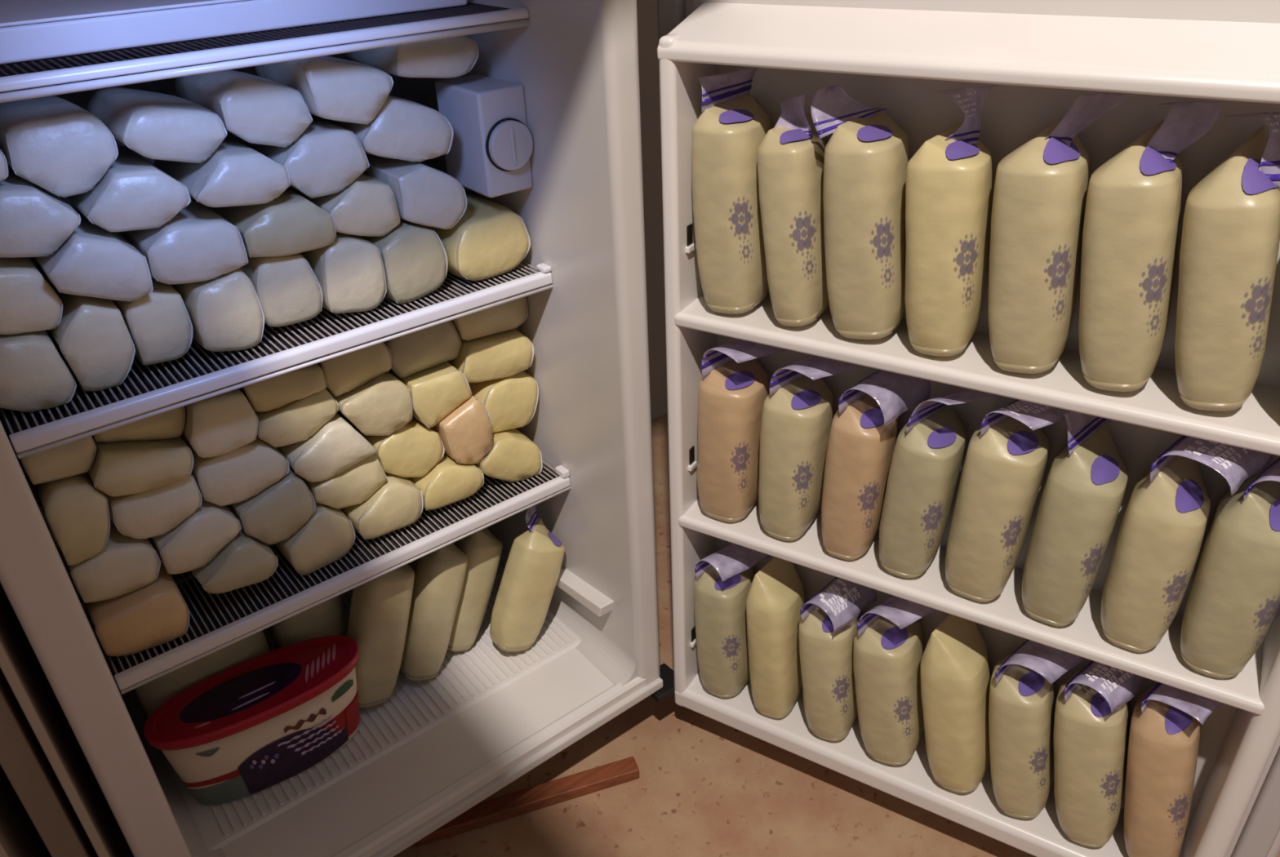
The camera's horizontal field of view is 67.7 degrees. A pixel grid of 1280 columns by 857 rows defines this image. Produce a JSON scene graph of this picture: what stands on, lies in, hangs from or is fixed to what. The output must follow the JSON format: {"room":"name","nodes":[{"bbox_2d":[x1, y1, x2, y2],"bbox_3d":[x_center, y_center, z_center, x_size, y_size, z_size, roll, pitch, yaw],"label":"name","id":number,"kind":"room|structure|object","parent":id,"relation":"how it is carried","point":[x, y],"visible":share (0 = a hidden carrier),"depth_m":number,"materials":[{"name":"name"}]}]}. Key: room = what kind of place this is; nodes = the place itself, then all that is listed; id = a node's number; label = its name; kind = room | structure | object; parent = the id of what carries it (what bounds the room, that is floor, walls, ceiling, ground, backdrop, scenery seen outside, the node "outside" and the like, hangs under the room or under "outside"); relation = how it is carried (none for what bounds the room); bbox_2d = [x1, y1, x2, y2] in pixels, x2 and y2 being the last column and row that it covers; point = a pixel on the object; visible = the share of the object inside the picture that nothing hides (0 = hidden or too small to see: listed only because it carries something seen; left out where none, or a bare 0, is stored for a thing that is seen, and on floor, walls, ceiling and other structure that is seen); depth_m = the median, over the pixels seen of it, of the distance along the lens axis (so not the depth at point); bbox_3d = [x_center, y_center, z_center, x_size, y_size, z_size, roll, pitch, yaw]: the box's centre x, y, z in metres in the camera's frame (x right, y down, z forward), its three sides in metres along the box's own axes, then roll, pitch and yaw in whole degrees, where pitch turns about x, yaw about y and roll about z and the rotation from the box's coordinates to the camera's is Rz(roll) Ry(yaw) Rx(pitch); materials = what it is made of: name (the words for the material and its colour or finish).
{"room":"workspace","nodes":[
{"label":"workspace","id":0,"kind":"room"},
{"bbox_2d":[636,0,666,420],"bbox_3d":[-0.457,-1.020,1.064,6.000,2.700,0.100,-24,37,-31],"label":"wall","id":1,"kind":"structure","parent":0,"point":[646,10],"depth_m":1.76,"materials":[{"name":"paint"}]},
{"bbox_2d":[393,413,1279,856],"bbox_3d":[0.595,0.774,0.666,6.000,0.050,4.200,-24,37,-31],"label":"floor","id":2,"kind":"structure","parent":0,"point":[705,786],"depth_m":1.17,"materials":[{"name":"tile"}]},
{"bbox_2d":[0,582,133,856],"bbox_3d":[-0.655,0.146,0.860,0.119,0.920,0.500,-24,37,-31],"label":"door frame","id":3,"kind":"structure","parent":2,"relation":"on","point":[53,803],"depth_m":0.78,"materials":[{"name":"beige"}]},
{"bbox_2d":[415,756,639,846],"bbox_3d":[-0.137,0.460,1.180,0.282,0.016,0.024,-12,32,-15],"label":"wooden strip","id":4,"kind":"object","parent":2,"relation":"on","point":[512,805],"visible":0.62,"depth_m":1.18,"materials":[{"name":"brown wood"}]},
{"bbox_2d":[0,0,1279,856],"bbox_3d":[-0.114,-0.051,0.821,1.378,1.260,0.725,17,36,29],"label":"freezer","id":5,"kind":"object","parent":2,"relation":"on","point":[545,122],"visible":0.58,"depth_m":0.91,"materials":[{"name":"grey paint"}]},
{"bbox_2d":[0,330,76,412],"bbox_3d":[-0.542,-0.072,0.822,0.059,0.065,0.169,-24,37,-32],"label":"bag","id":6,"kind":"object","parent":5,"relation":"on","point":[34,376],"visible":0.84,"depth_m":0.77,"materials":[{"name":"white"}]},
{"bbox_2d":[0,257,62,334],"bbox_3d":[-0.541,-0.128,0.803,0.064,0.059,0.170,-25,37,-33],"label":"bag","id":7,"kind":"object","parent":6,"relation":"on","point":[28,302],"visible":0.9,"depth_m":0.75,"materials":[{"name":"white"}]},
{"bbox_2d":[41,271,135,391],"bbox_3d":[-0.501,-0.097,0.848,0.054,0.077,0.170,-24,37,-32],"label":"bag","id":8,"kind":"object","parent":5,"relation":"on","point":[92,336],"visible":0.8,"depth_m":0.79,"materials":[{"name":"white"}]},
{"bbox_2d":[83,538,189,656],"bbox_3d":[-0.514,0.155,0.954,0.079,0.056,0.170,-22,36,-30],"label":"bag","id":9,"kind":"object","parent":5,"relation":"on","point":[155,614],"visible":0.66,"depth_m":0.90,"materials":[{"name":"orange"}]},
{"bbox_2d":[62,520,160,603],"bbox_3d":[-0.531,0.103,0.935,0.071,0.054,0.170,-24,37,-32],"label":"bag","id":10,"kind":"object","parent":9,"relation":"on","point":[126,565],"visible":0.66,"depth_m":0.88,"materials":[{"name":"white"}]},
{"bbox_2d":[30,471,110,565],"bbox_3d":[-0.539,0.053,0.894,0.048,0.080,0.170,-23,37,-31],"label":"bag","id":11,"kind":"object","parent":10,"relation":"on","point":[77,513],"visible":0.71,"depth_m":0.83,"materials":[{"name":"white"}]},
{"bbox_2d":[0,409,96,484],"bbox_3d":[-0.544,-0.008,0.867,0.055,0.050,0.169,-24,37,-32],"label":"bag","id":12,"kind":"object","parent":11,"relation":"on","point":[77,457],"visible":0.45,"depth_m":0.81,"materials":[{"name":"white"}]},
{"bbox_2d":[111,276,192,364],"bbox_3d":[-0.464,-0.116,0.880,0.051,0.068,0.170,-25,37,-33],"label":"bag","id":13,"kind":"object","parent":5,"relation":"on","point":[159,326],"visible":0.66,"depth_m":0.82,"materials":[{"name":"white"}]},
{"bbox_2d":[34,209,153,301],"bbox_3d":[-0.484,-0.155,0.822,0.072,0.063,0.169,-24,37,-31],"label":"bag","id":14,"kind":"object","parent":13,"relation":"on","point":[94,260],"visible":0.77,"depth_m":0.77,"materials":[{"name":"white"}]},
{"bbox_2d":[0,164,80,257],"bbox_3d":[-0.518,-0.186,0.786,0.072,0.057,0.169,-24,37,-32],"label":"bag","id":15,"kind":"object","parent":14,"relation":"on","point":[35,221],"visible":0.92,"depth_m":0.73,"materials":[{"name":"white"}]},
{"bbox_2d":[0,95,118,197],"bbox_3d":[-0.496,-0.241,0.797,0.075,0.061,0.169,-25,37,-31],"label":"bag","id":16,"kind":"object","parent":15,"relation":"on","point":[52,143],"visible":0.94,"depth_m":0.74,"materials":[{"name":"white"}]},
{"bbox_2d":[134,630,270,718],"bbox_3d":[-0.496,0.268,1.082,0.143,0.204,0.078,-24,37,-31],"label":"bag","id":17,"kind":"object","parent":5,"relation":"on","point":[152,695],"visible":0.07,"depth_m":1.04,"materials":[{"name":"beige"}]},
{"bbox_2d":[170,267,264,351],"bbox_3d":[-0.415,-0.129,0.900,0.058,0.073,0.169,-25,37,-33],"label":"bag","id":18,"kind":"object","parent":5,"relation":"on","point":[225,312],"visible":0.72,"depth_m":0.84,"materials":[{"name":"white"}]},
{"bbox_2d":[119,195,248,284],"bbox_3d":[-0.427,-0.179,0.866,0.079,0.054,0.169,-24,37,-32],"label":"bag","id":19,"kind":"object","parent":18,"relation":"on","point":[197,244],"visible":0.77,"depth_m":0.81,"materials":[{"name":"white"}]},
{"bbox_2d":[66,145,191,231],"bbox_3d":[-0.457,-0.214,0.828,0.078,0.050,0.170,-24,37,-32],"label":"bag","id":20,"kind":"object","parent":19,"relation":"on","point":[133,193],"visible":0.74,"depth_m":0.77,"materials":[{"name":"white"}]},
{"bbox_2d":[0,0,466,64],"bbox_3d":[-0.447,-0.397,0.893,0.480,0.028,0.302,-24,37,-31],"label":"freezer shelf","id":21,"kind":"object","parent":5,"relation":"on","point":[30,29],"visible":1,"depth_m":0.78,"materials":[{"name":"plastic"}]},
{"bbox_2d":[191,524,278,593],"bbox_3d":[-0.443,0.110,0.996,0.076,0.053,0.169,-23,36,-30],"label":"bag","id":22,"kind":"object","parent":5,"relation":"on","point":[246,560],"visible":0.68,"depth_m":0.94,"materials":[{"name":"white"}]},
{"bbox_2d":[147,495,241,574],"bbox_3d":[-0.472,0.080,0.973,0.076,0.058,0.169,-25,37,-32],"label":"bag","id":23,"kind":"object","parent":22,"relation":"on","point":[197,540],"visible":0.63,"depth_m":0.91,"materials":[{"name":"white"}]},
{"bbox_2d":[103,474,202,539],"bbox_3d":[-0.497,0.049,0.941,0.078,0.054,0.170,-24,37,-32],"label":"bag","id":24,"kind":"object","parent":23,"relation":"on","point":[152,513],"visible":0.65,"depth_m":0.88,"materials":[{"name":"white"}]},
{"bbox_2d":[87,430,193,497],"bbox_3d":[-0.492,0.003,0.907,0.083,0.054,0.170,-23,37,-31],"label":"bag","id":25,"kind":"object","parent":24,"relation":"on","point":[120,468],"visible":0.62,"depth_m":0.85,"materials":[{"name":"white"}]},
{"bbox_2d":[90,400,184,442],"bbox_3d":[-0.494,-0.034,0.907,0.078,0.050,0.169,-23,37,-31],"label":"bag","id":26,"kind":"object","parent":25,"relation":"on","point":[170,424],"visible":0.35,"depth_m":0.85,"materials":[{"name":"white"}]},
{"bbox_2d":[143,635,359,805],"bbox_3d":[-0.413,0.328,1.059,0.225,0.118,0.091,-20,35,-27],"label":"tub","id":27,"kind":"object","parent":5,"relation":"on","point":[255,724],"visible":1,"depth_m":1.03,"materials":[{"name":"red plastic"}]},
{"bbox_2d":[179,662,301,723],"bbox_3d":[-0.427,0.283,1.026,0.128,0.001,0.054,-20,35,-27],"label":"label","id":28,"kind":"object","parent":27,"relation":"on","point":[234,693],"depth_m":1.03,"materials":[{"name":"paper"}]},
{"bbox_2d":[0,7,528,92],"bbox_3d":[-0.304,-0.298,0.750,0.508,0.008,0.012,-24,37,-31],"label":"wire shelf","id":29,"kind":"object","parent":5,"relation":"attached to","point":[12,82],"depth_m":0.75,"materials":[{"name":"white"}]},
{"bbox_2d":[8,271,552,453],"bbox_3d":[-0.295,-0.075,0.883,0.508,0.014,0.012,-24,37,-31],"label":"wire shelf","id":30,"kind":"object","parent":5,"relation":"attached to","point":[47,433],"depth_m":0.85,"materials":[{"name":"white metal"}]},
{"bbox_2d":[240,253,323,327],"bbox_3d":[-0.372,-0.157,0.936,0.061,0.072,0.169,-22,36,-30],"label":"bag","id":31,"kind":"object","parent":5,"relation":"on","point":[288,291],"visible":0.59,"depth_m":0.88,"materials":[{"name":"white"}]},
{"bbox_2d":[269,594,347,648],"bbox_3d":[-0.400,0.226,1.145,0.085,0.204,0.078,-24,37,-31],"label":"bag","id":32,"kind":"object","parent":5,"relation":"on","point":[327,618],"visible":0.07,"depth_m":1.11,"materials":[{"name":"beige"}]},
{"bbox_2d":[274,499,355,575],"bbox_3d":[-0.383,0.088,1.047,0.072,0.066,0.170,-25,38,-33],"label":"bag","id":33,"kind":"object","parent":5,"relation":"on","point":[328,535],"visible":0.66,"depth_m":0.99,"materials":[{"name":"white"}]},
{"bbox_2d":[226,465,315,545],"bbox_3d":[-0.410,0.056,1.012,0.074,0.072,0.170,-24,37,-30],"label":"bag","id":34,"kind":"object","parent":33,"relation":"on","point":[271,516],"visible":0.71,"depth_m":0.95,"materials":[{"name":"white"}]},
{"bbox_2d":[180,434,289,506],"bbox_3d":[-0.431,0.014,0.982,0.087,0.061,0.169,-22,36,-30],"label":"bag","id":35,"kind":"object","parent":34,"relation":"on","point":[237,475],"visible":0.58,"depth_m":0.92,"materials":[{"name":"white"}]},
{"bbox_2d":[182,384,258,457],"bbox_3d":[-0.436,-0.033,0.938,0.063,0.062,0.170,-24,37,-32],"label":"bag","id":36,"kind":"object","parent":35,"relation":"on","point":[224,423],"visible":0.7,"depth_m":0.88,"materials":[{"name":"white"}]},
{"bbox_2d":[114,475,570,690],"bbox_3d":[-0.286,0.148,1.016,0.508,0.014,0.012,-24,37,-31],"label":"wire shelf","id":37,"kind":"object","parent":5,"relation":"attached to","point":[131,677],"depth_m":0.99,"materials":[{"name":"white metal"}]},
{"bbox_2d":[300,231,386,313],"bbox_3d":[-0.320,-0.173,0.964,0.062,0.076,0.170,-22,36,-30],"label":"bag","id":38,"kind":"object","parent":5,"relation":"on","point":[349,271],"visible":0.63,"depth_m":0.91,"materials":[{"name":"white"}]},
{"bbox_2d":[208,188,336,257],"bbox_3d":[-0.361,-0.207,0.906,0.081,0.049,0.169,-23,37,-31],"label":"bag","id":39,"kind":"object","parent":38,"relation":"on","point":[290,224],"visible":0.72,"depth_m":0.85,"materials":[{"name":"white"}]},
{"bbox_2d":[153,136,290,207],"bbox_3d":[-0.386,-0.239,0.863,0.081,0.048,0.169,-23,37,-31],"label":"bag","id":40,"kind":"object","parent":39,"relation":"on","point":[235,174],"visible":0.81,"depth_m":0.81,"materials":[{"name":"white"}]},
{"bbox_2d":[86,87,226,163],"bbox_3d":[-0.429,-0.268,0.832,0.082,0.054,0.169,-24,37,-32],"label":"bag","id":41,"kind":"object","parent":40,"relation":"on","point":[153,125],"visible":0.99,"depth_m":0.78,"materials":[{"name":"white"}]},
{"bbox_2d":[346,564,414,708],"bbox_3d":[-0.309,0.237,1.129,0.107,0.195,0.054,-22,36,-29],"label":"bag","id":42,"kind":"object","parent":5,"relation":"on","point":[380,611],"visible":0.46,"depth_m":1.10,"materials":[{"name":"beige"}]},
{"bbox_2d":[339,471,423,539],"bbox_3d":[-0.319,0.060,1.086,0.076,0.061,0.170,-24,37,-32],"label":"bag","id":43,"kind":"object","parent":5,"relation":"on","point":[397,504],"visible":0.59,"depth_m":1.03,"materials":[{"name":"white"}]},
{"bbox_2d":[298,453,386,508],"bbox_3d":[-0.352,0.031,1.056,0.080,0.054,0.169,-22,36,-30],"label":"bag","id":44,"kind":"object","parent":43,"relation":"on","point":[356,484],"visible":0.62,"depth_m":1.00,"materials":[{"name":"white"}]},
{"bbox_2d":[275,413,377,482],"bbox_3d":[-0.357,-0.007,1.023,0.087,0.058,0.169,-22,36,-29],"label":"bag","id":45,"kind":"object","parent":44,"relation":"on","point":[336,446],"visible":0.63,"depth_m":0.96,"materials":[{"name":"white"}]},
{"bbox_2d":[252,388,338,447],"bbox_3d":[-0.386,-0.036,0.992,0.086,0.049,0.170,-25,38,-33],"label":"bag","id":46,"kind":"object","parent":45,"relation":"on","point":[295,421],"visible":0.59,"depth_m":0.93,"materials":[{"name":"white"}]},
{"bbox_2d":[235,360,327,412],"bbox_3d":[-0.388,-0.071,0.970,0.076,0.041,0.170,-23,37,-31],"label":"bag","id":47,"kind":"object","parent":46,"relation":"on","point":[277,392],"visible":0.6,"depth_m":0.91,"materials":[{"name":"white"}]},
{"bbox_2d":[360,217,448,303],"bbox_3d":[-0.269,-0.192,0.995,0.066,0.073,0.169,-23,37,-31],"label":"bag","id":48,"kind":"object","parent":5,"relation":"on","point":[414,256],"visible":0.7,"depth_m":0.93,"materials":[{"name":"white"}]},
{"bbox_2d":[287,173,399,236],"bbox_3d":[-0.308,-0.234,0.953,0.066,0.057,0.169,-24,37,-31],"label":"bag","id":49,"kind":"object","parent":48,"relation":"on","point":[367,206],"visible":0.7,"depth_m":0.90,"materials":[{"name":"white"}]},
{"bbox_2d":[233,115,369,198],"bbox_3d":[-0.334,-0.267,0.916,0.081,0.059,0.170,-25,37,-33],"label":"bag","id":50,"kind":"object","parent":49,"relation":"on","point":[327,157],"visible":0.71,"depth_m":0.86,"materials":[{"name":"white"}]},
{"bbox_2d":[175,64,312,147],"bbox_3d":[-0.370,-0.299,0.873,0.075,0.064,0.169,-24,37,-32],"label":"bag","id":51,"kind":"object","parent":50,"relation":"on","point":[253,108],"visible":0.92,"depth_m":0.82,"materials":[{"name":"white"}]},
{"bbox_2d":[400,542,467,681],"bbox_3d":[-0.249,0.207,1.164,0.121,0.205,0.053,-22,36,-30],"label":"bag","id":52,"kind":"object","parent":5,"relation":"on","point":[439,575],"visible":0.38,"depth_m":1.14,"materials":[{"name":"beige"}]},
{"bbox_2d":[407,452,484,510],"bbox_3d":[-0.257,0.034,1.129,0.077,0.050,0.169,-22,36,-29],"label":"bag","id":53,"kind":"object","parent":5,"relation":"on","point":[449,482],"visible":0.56,"depth_m":1.07,"materials":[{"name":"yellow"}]},
{"bbox_2d":[336,411,444,477],"bbox_3d":[-0.297,-0.003,1.093,0.076,0.073,0.169,-23,37,-31],"label":"bag","id":54,"kind":"object","parent":53,"relation":"on","point":[411,451],"visible":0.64,"depth_m":1.03,"materials":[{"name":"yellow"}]},
{"bbox_2d":[325,371,412,435],"bbox_3d":[-0.320,-0.047,1.041,0.077,0.064,0.169,-24,37,-32],"label":"bag","id":55,"kind":"object","parent":54,"relation":"on","point":[381,406],"visible":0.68,"depth_m":0.98,"materials":[{"name":"white"}]},
{"bbox_2d":[311,338,391,396],"bbox_3d":[-0.334,-0.093,1.018,0.074,0.051,0.170,-23,37,-31],"label":"bag","id":56,"kind":"object","parent":55,"relation":"on","point":[343,374],"visible":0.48,"depth_m":0.96,"materials":[{"name":"white"}]},
{"bbox_2d":[388,361,471,428],"bbox_3d":[-0.261,-0.062,1.085,0.072,0.058,0.169,-22,36,-30],"label":"bag","id":57,"kind":"object","parent":54,"relation":"on","point":[436,391],"visible":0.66,"depth_m":1.02,"materials":[{"name":"white"}]},
{"bbox_2d":[378,316,462,377],"bbox_3d":[-0.279,-0.119,1.068,0.085,0.056,0.169,-24,37,-32],"label":"bag","id":58,"kind":"object","parent":57,"relation":"on","point":[415,352],"visible":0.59,"depth_m":1.01,"materials":[{"name":"white"}]},
{"bbox_2d":[431,395,493,463],"bbox_3d":[-0.239,-0.022,1.115,0.057,0.083,0.170,-23,36,-31],"label":"bag","id":59,"kind":"object","parent":53,"relation":"on","point":[465,433],"visible":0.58,"depth_m":1.05,"materials":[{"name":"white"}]},
{"bbox_2d":[447,527,502,652],"bbox_3d":[-0.212,0.188,1.209,0.118,0.189,0.050,-26,38,-34],"label":"bag","id":60,"kind":"object","parent":5,"relation":"on","point":[482,549],"visible":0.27,"depth_m":1.19,"materials":[{"name":"beige"}]},
{"bbox_2d":[423,193,530,280],"bbox_3d":[-0.200,-0.216,1.038,0.093,0.066,0.170,-23,36,-32],"label":"bag","id":61,"kind":"object","parent":5,"relation":"on","point":[490,239],"visible":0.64,"depth_m":0.98,"materials":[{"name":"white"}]},
{"bbox_2d":[362,152,467,229],"bbox_3d":[-0.249,-0.253,0.983,0.069,0.066,0.169,-23,37,-31],"label":"bag","id":62,"kind":"object","parent":61,"relation":"on","point":[425,195],"visible":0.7,"depth_m":0.92,"materials":[{"name":"white"}]},
{"bbox_2d":[310,94,453,161],"bbox_3d":[-0.266,-0.309,0.948,0.091,0.063,0.170,-23,37,-31],"label":"bag","id":63,"kind":"object","parent":62,"relation":"on","point":[402,129],"visible":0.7,"depth_m":0.89,"materials":[{"name":"white"}]},
{"bbox_2d":[251,50,393,124],"bbox_3d":[-0.302,-0.327,0.897,0.080,0.063,0.169,-23,37,-31],"label":"bag","id":64,"kind":"object","parent":63,"relation":"on","point":[332,88],"visible":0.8,"depth_m":0.84,"materials":[{"name":"white"}]},
{"bbox_2d":[342,25,479,78],"bbox_3d":[-0.237,-0.379,0.949,0.088,0.044,0.170,-23,36,-30],"label":"bag","id":65,"kind":"object","parent":63,"relation":"on","point":[454,56],"visible":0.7,"depth_m":0.89,"materials":[{"name":"white"}]},
{"bbox_2d":[473,428,542,481],"bbox_3d":[-0.197,0.007,1.172,0.082,0.066,0.170,-23,37,-31],"label":"bag","id":66,"kind":"object","parent":5,"relation":"on","point":[513,456],"visible":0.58,"depth_m":1.11,"materials":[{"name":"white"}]},
{"bbox_2d":[468,370,538,433],"bbox_3d":[-0.198,-0.056,1.159,0.078,0.070,0.170,-24,37,-32],"label":"bag","id":67,"kind":"object","parent":66,"relation":"on","point":[510,402],"visible":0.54,"depth_m":1.10,"materials":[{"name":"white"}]},
{"bbox_2d":[447,328,534,382],"bbox_3d":[-0.206,-0.107,1.120,0.092,0.053,0.170,-23,36,-31],"label":"bag","id":68,"kind":"object","parent":67,"relation":"on","point":[509,353],"visible":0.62,"depth_m":1.06,"materials":[{"name":"white"}]},
{"bbox_2d":[448,292,528,340],"bbox_3d":[-0.213,-0.157,1.100,0.093,0.059,0.170,-24,37,-32],"label":"bag","id":69,"kind":"object","parent":68,"relation":"on","point":[508,316],"visible":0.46,"depth_m":1.05,"materials":[{"name":"white"}]},
{"bbox_2d":[489,506,564,652],"bbox_3d":[-0.143,0.186,1.196,0.111,0.201,0.052,-25,38,-33],"label":"bag","id":70,"kind":"object","parent":5,"relation":"on","point":[531,571],"visible":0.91,"depth_m":1.18,"materials":[{"name":"beige"}]},
{"bbox_2d":[691,67,771,314],"bbox_3d":[0.088,-0.219,0.893,0.070,0.218,0.078,18,36,30],"label":"bag","id":71,"kind":"object","parent":5,"relation":"on","point":[726,137],"visible":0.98,"depth_m":0.86,"materials":[{"name":"beige"}]},
{"bbox_2d":[693,542,770,697],"bbox_3d":[0.105,0.226,1.160,0.081,0.218,0.075,-25,37,-33],"label":"bag","id":72,"kind":"object","parent":5,"relation":"on","point":[722,584],"visible":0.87,"depth_m":1.13,"materials":[{"name":"beige"}]},
{"bbox_2d":[697,339,788,522],"bbox_3d":[0.102,-0.001,1.017,0.082,0.212,0.086,-23,37,-31],"label":"bag","id":73,"kind":"object","parent":5,"relation":"on","point":[733,391],"visible":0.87,"depth_m":0.99,"materials":[{"name":"beige"}]},
{"bbox_2d":[746,556,804,719],"bbox_3d":[0.161,0.244,1.130,0.065,0.214,0.079,16,35,28],"label":"bag","id":74,"kind":"object","parent":5,"relation":"on","point":[775,599],"visible":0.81,"depth_m":1.09,"materials":[{"name":"beige"}]},
{"bbox_2d":[757,93,829,326],"bbox_3d":[0.143,-0.198,0.868,0.064,0.204,0.079,18,36,30],"label":"bag","id":75,"kind":"object","parent":5,"relation":"on","point":[791,153],"visible":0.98,"depth_m":0.84,"materials":[{"name":"beige"}]},
{"bbox_2d":[758,355,863,541],"bbox_3d":[0.166,0.018,0.981,0.080,0.210,0.093,-24,37,-32],"label":"bag","id":76,"kind":"object","parent":5,"relation":"on","point":[797,415],"visible":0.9,"depth_m":0.96,"materials":[{"name":"beige"}]},
{"bbox_2d":[798,577,876,741],"bbox_3d":[0.220,0.261,1.098,0.073,0.213,0.082,19,37,32],"label":"bag","id":77,"kind":"object","parent":5,"relation":"on","point":[828,621],"visible":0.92,"depth_m":1.06,"materials":[{"name":"beige"}]},
{"bbox_2d":[819,579,860,616],"bbox_3d":[0.215,0.183,1.037,0.043,0.016,0.029,-25,37,-33],"label":"print","id":78,"kind":"object","parent":77,"relation":"on","point":[836,587],"depth_m":1.04,"materials":[{"name":"white"}]},
{"bbox_2d":[810,84,909,339],"bbox_3d":[0.194,-0.187,0.838,0.092,0.214,0.079,16,35,28],"label":"bag","id":79,"kind":"object","parent":5,"relation":"on","point":[867,153],"visible":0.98,"depth_m":0.80,"materials":[{"name":"beige"}]},
{"bbox_2d":[821,369,930,559],"bbox_3d":[0.225,0.035,0.953,0.080,0.206,0.081,-26,38,-34],"label":"bag","id":80,"kind":"object","parent":5,"relation":"on","point":[862,439],"visible":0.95,"depth_m":0.92,"materials":[{"name":"beige"}]},
{"bbox_2d":[853,595,935,765],"bbox_3d":[0.280,0.270,1.062,0.084,0.229,0.089,-24,37,-32],"label":"bag","id":81,"kind":"object","parent":5,"relation":"on","point":[887,649],"visible":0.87,"depth_m":1.03,"materials":[{"name":"beige"}]},
{"bbox_2d":[878,388,978,578],"bbox_3d":[0.282,0.049,0.919,0.081,0.211,0.090,-25,38,-33],"label":"bag","id":82,"kind":"object","parent":5,"relation":"on","point":[926,464],"visible":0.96,"depth_m":0.90,"materials":[{"name":"beige"}]},
{"bbox_2d":[904,87,991,356],"bbox_3d":[0.259,-0.172,0.800,0.072,0.220,0.079,18,36,30],"label":"bag","id":83,"kind":"object","parent":5,"relation":"on","point":[948,191],"visible":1,"depth_m":0.77,"materials":[{"name":"beige"}]},
{"bbox_2d":[920,613,990,793],"bbox_3d":[0.344,0.293,1.031,0.085,0.219,0.080,19,37,31],"label":"bag","id":84,"kind":"object","parent":5,"relation":"on","point":[955,677],"visible":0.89,"depth_m":1.00,"materials":[{"name":"beige"}]},
{"bbox_2d":[678,497,1264,715],"bbox_3d":[0.309,0.150,0.973,0.570,0.016,0.093,16,35,27],"label":"shelf","id":85,"kind":"object","parent":5,"relation":"attached to","point":[1085,637],"depth_m":0.92,"materials":[{"name":"white plastic"}]},
{"bbox_2d":[674,292,1279,456],"bbox_3d":[0.300,-0.062,0.847,0.570,0.016,0.093,16,35,27],"label":"shelf","id":86,"kind":"object","parent":5,"relation":"attached to","point":[1255,425],"depth_m":0.81,"materials":[{"name":"white plastic"}]},
{"bbox_2d":[944,399,1058,602],"bbox_3d":[0.335,0.064,0.891,0.083,0.212,0.085,-19,35,-26],"label":"bag","id":87,"kind":"object","parent":5,"relation":"on","point":[1006,460],"visible":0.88,"depth_m":0.86,"materials":[{"name":"beige"}]},
{"bbox_2d":[988,640,1085,818],"bbox_3d":[0.401,0.307,0.996,0.082,0.225,0.086,20,37,32],"label":"bag","id":88,"kind":"object","parent":5,"relation":"on","point":[1021,704],"visible":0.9,"depth_m":0.97,"materials":[{"name":"beige"}]},
{"bbox_2d":[987,93,1097,373],"bbox_3d":[0.321,-0.156,0.766,0.084,0.224,0.085,-15,33,-20],"label":"bag","id":89,"kind":"object","parent":5,"relation":"on","point":[1040,191],"visible":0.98,"depth_m":0.74,"materials":[{"name":"beige"}]},
{"bbox_2d":[1021,411,1128,626],"bbox_3d":[0.394,0.076,0.861,0.064,0.216,0.082,17,36,26],"label":"bag","id":90,"kind":"object","parent":5,"relation":"on","point":[1082,495],"visible":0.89,"depth_m":0.83,"materials":[{"name":"beige"}]},
{"bbox_2d":[1053,660,1147,848],"bbox_3d":[0.457,0.322,0.965,0.085,0.227,0.083,20,38,33],"label":"bag","id":91,"kind":"object","parent":5,"relation":"on","point":[1091,722],"visible":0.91,"depth_m":0.93,"materials":[{"name":"beige"}]},
{"bbox_2d":[1085,662,1133,694],"bbox_3d":[0.443,0.234,0.903,0.039,0.010,0.027,-22,36,-29],"label":"print","id":92,"kind":"object","parent":91,"relation":"on","point":[1121,687],"depth_m":0.90,"materials":[{"name":"white"}]},
{"bbox_2d":[1078,102,1217,391],"bbox_3d":[0.379,-0.139,0.736,0.077,0.221,0.078,19,37,32],"label":"bag","id":93,"kind":"object","parent":5,"relation":"on","point":[1131,224],"visible":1,"depth_m":0.71,"materials":[{"name":"beige"}]},
{"bbox_2d":[1142,262,1166,329],"bbox_3d":[0.384,-0.099,0.713,0.020,0.053,0.005,-7,31,-8],"label":"print","id":94,"kind":"object","parent":93,"relation":"attached to","point":[1154,274],"depth_m":0.71,"materials":[{"name":"purple"}]},
{"bbox_2d":[1124,682,1224,856],"bbox_3d":[0.510,0.333,0.932,0.076,0.237,0.085,18,36,30],"label":"bag","id":95,"kind":"object","parent":5,"relation":"on","point":[1164,737],"visible":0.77,"depth_m":0.90,"materials":[{"name":"beige"}]},
{"bbox_2d":[1099,435,1272,653],"bbox_3d":[0.459,0.098,0.823,0.090,0.214,0.080,25,40,38],"label":"bag","id":96,"kind":"object","parent":5,"relation":"on","point":[1162,531],"visible":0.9,"depth_m":0.80,"materials":[{"name":"beige"}]},
{"bbox_2d":[1183,440,1248,469],"bbox_3d":[0.458,0.017,0.757,0.041,0.005,0.033,-23,37,-31],"label":"print","id":97,"kind":"object","parent":96,"relation":"on","point":[1227,460],"depth_m":0.75,"materials":[{"name":"white"}]},
{"bbox_2d":[1174,112,1279,411],"bbox_3d":[0.437,-0.122,0.706,0.078,0.218,0.078,18,36,30],"label":"bag","id":98,"kind":"object","parent":5,"relation":"on","point":[1230,238],"visible":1,"depth_m":0.68,"materials":[{"name":"beige plastic"}]},
{"bbox_2d":[1244,281,1270,351],"bbox_3d":[0.441,-0.079,0.683,0.021,0.053,0.006,-8,31,-10],"label":"print","id":99,"kind":"object","parent":98,"relation":"attached to","point":[1257,294],"depth_m":0.68,"materials":[{"name":"purple"}]},
{"bbox_2d":[1179,457,1279,678],"bbox_3d":[0.508,0.112,0.801,0.063,0.208,0.079,16,35,28],"label":"bag","id":100,"kind":"object","parent":5,"relation":"on","point":[1233,602],"visible":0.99,"depth_m":0.78,"materials":[{"name":"beige"}]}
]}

